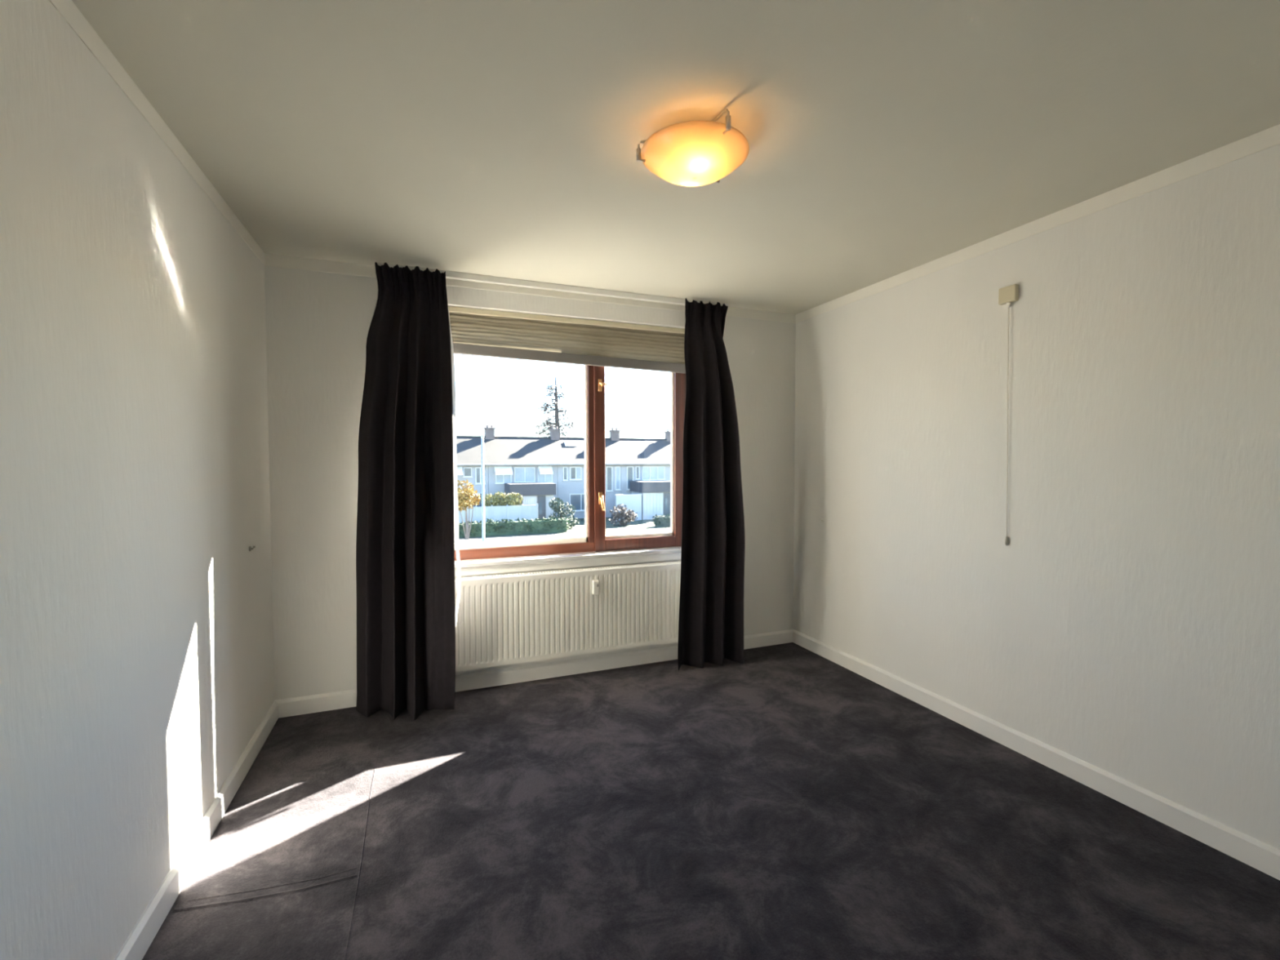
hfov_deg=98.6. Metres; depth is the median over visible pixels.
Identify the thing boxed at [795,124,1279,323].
trim
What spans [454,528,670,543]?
ground
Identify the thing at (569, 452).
house
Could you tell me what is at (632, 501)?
wall
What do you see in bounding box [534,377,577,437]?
bare tree
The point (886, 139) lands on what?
ceiling
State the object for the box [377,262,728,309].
rail
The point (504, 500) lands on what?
hedge
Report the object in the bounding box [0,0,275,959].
wall
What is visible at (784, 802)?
floor
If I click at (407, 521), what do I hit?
curtain
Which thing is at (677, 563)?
grille
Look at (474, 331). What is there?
blind
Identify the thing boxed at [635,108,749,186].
ceiling lamp
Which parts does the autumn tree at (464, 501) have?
stem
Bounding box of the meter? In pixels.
[592,579,599,596]
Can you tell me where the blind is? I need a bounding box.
[448,306,685,373]
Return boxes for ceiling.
[71,0,1279,314]
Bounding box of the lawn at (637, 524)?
[458,517,670,538]
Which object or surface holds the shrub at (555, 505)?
on the lawn at (637, 524)
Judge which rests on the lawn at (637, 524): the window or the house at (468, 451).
the house at (468, 451)
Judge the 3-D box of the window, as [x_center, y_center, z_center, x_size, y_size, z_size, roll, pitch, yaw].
[-0.467,-0.254,3.767,1.900,1.690,0.201,-1,2,-21]
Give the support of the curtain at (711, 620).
hanging from the rail
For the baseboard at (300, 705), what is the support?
attached to the wall at (317, 324)
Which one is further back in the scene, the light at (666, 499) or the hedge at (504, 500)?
the light at (666, 499)
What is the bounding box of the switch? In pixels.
[998,284,1018,545]
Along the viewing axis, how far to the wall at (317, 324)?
3.21 m
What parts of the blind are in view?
head rail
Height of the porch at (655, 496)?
3.500 m
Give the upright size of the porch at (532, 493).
3.500 m
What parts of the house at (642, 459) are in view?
pane, pane, pane, pane, pane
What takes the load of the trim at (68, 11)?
attached to the wall at (137, 654)
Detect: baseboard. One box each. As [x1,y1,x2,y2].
[114,701,278,959]
[275,629,794,718]
[792,630,1279,879]
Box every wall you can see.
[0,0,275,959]
[264,265,795,700]
[614,493,642,520]
[793,143,1279,849]
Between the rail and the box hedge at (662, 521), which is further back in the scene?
the box hedge at (662, 521)
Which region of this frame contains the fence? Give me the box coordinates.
[457,503,537,523]
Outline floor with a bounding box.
[142,642,1279,959]
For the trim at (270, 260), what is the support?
attached to the wall at (317, 324)
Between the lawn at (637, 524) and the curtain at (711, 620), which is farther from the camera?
the lawn at (637, 524)
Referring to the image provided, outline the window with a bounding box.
[454,364,685,576]
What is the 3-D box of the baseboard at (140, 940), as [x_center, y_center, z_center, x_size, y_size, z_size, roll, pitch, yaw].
[-1.280,1.365,1.141,0.018,0.098,4.232,-1,2,-21]
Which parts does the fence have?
panel, panel, post, panel, panel, post, panel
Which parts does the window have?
frame rail, sill, handle, handle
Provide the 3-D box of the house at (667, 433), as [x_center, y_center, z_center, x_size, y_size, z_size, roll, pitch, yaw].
[5.585,-1.064,59.556,6.200,8.810,7.805,-1,2,-21]
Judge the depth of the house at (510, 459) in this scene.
50.12 m
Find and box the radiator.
[454,560,680,671]
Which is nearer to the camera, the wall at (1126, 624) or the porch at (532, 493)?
the wall at (1126, 624)
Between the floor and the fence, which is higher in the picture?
the fence
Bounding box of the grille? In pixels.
[454,560,680,580]
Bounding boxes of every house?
[456,435,488,506]
[483,425,559,517]
[548,426,622,519]
[608,427,670,494]
[663,428,670,446]
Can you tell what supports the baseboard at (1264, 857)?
attached to the wall at (1126, 624)
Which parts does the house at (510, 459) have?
pane, pane, pane, pane, pane, pane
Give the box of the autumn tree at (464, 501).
[457,479,480,539]
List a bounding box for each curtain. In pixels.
[355,262,460,719]
[677,297,745,671]
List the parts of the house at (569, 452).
pane, pane, pane, pane, pane, pane, pane, pane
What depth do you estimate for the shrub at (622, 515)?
45.75 m
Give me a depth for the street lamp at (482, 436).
20.49 m
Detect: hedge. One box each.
[458,515,569,537]
[480,491,524,506]
[652,513,670,526]
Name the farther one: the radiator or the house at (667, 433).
the house at (667, 433)
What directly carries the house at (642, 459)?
on the lawn at (637, 524)
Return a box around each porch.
[504,482,555,519]
[630,480,670,519]
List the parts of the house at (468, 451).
pane, pane, pane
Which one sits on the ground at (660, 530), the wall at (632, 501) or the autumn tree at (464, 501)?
the autumn tree at (464, 501)
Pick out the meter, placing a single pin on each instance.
(595, 583)
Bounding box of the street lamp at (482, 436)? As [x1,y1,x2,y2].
[480,435,484,542]
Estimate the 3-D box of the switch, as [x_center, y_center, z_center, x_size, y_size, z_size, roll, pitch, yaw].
[1.843,-0.318,2.770,0.028,1.297,0.086,-1,2,-21]
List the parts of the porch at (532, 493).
garage door, door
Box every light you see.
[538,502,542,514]
[665,497,667,509]
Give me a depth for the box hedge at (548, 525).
40.41 m
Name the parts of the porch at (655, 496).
garage door, door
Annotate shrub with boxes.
[548,497,581,528]
[608,503,637,525]
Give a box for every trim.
[48,0,265,265]
[264,253,795,323]
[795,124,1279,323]

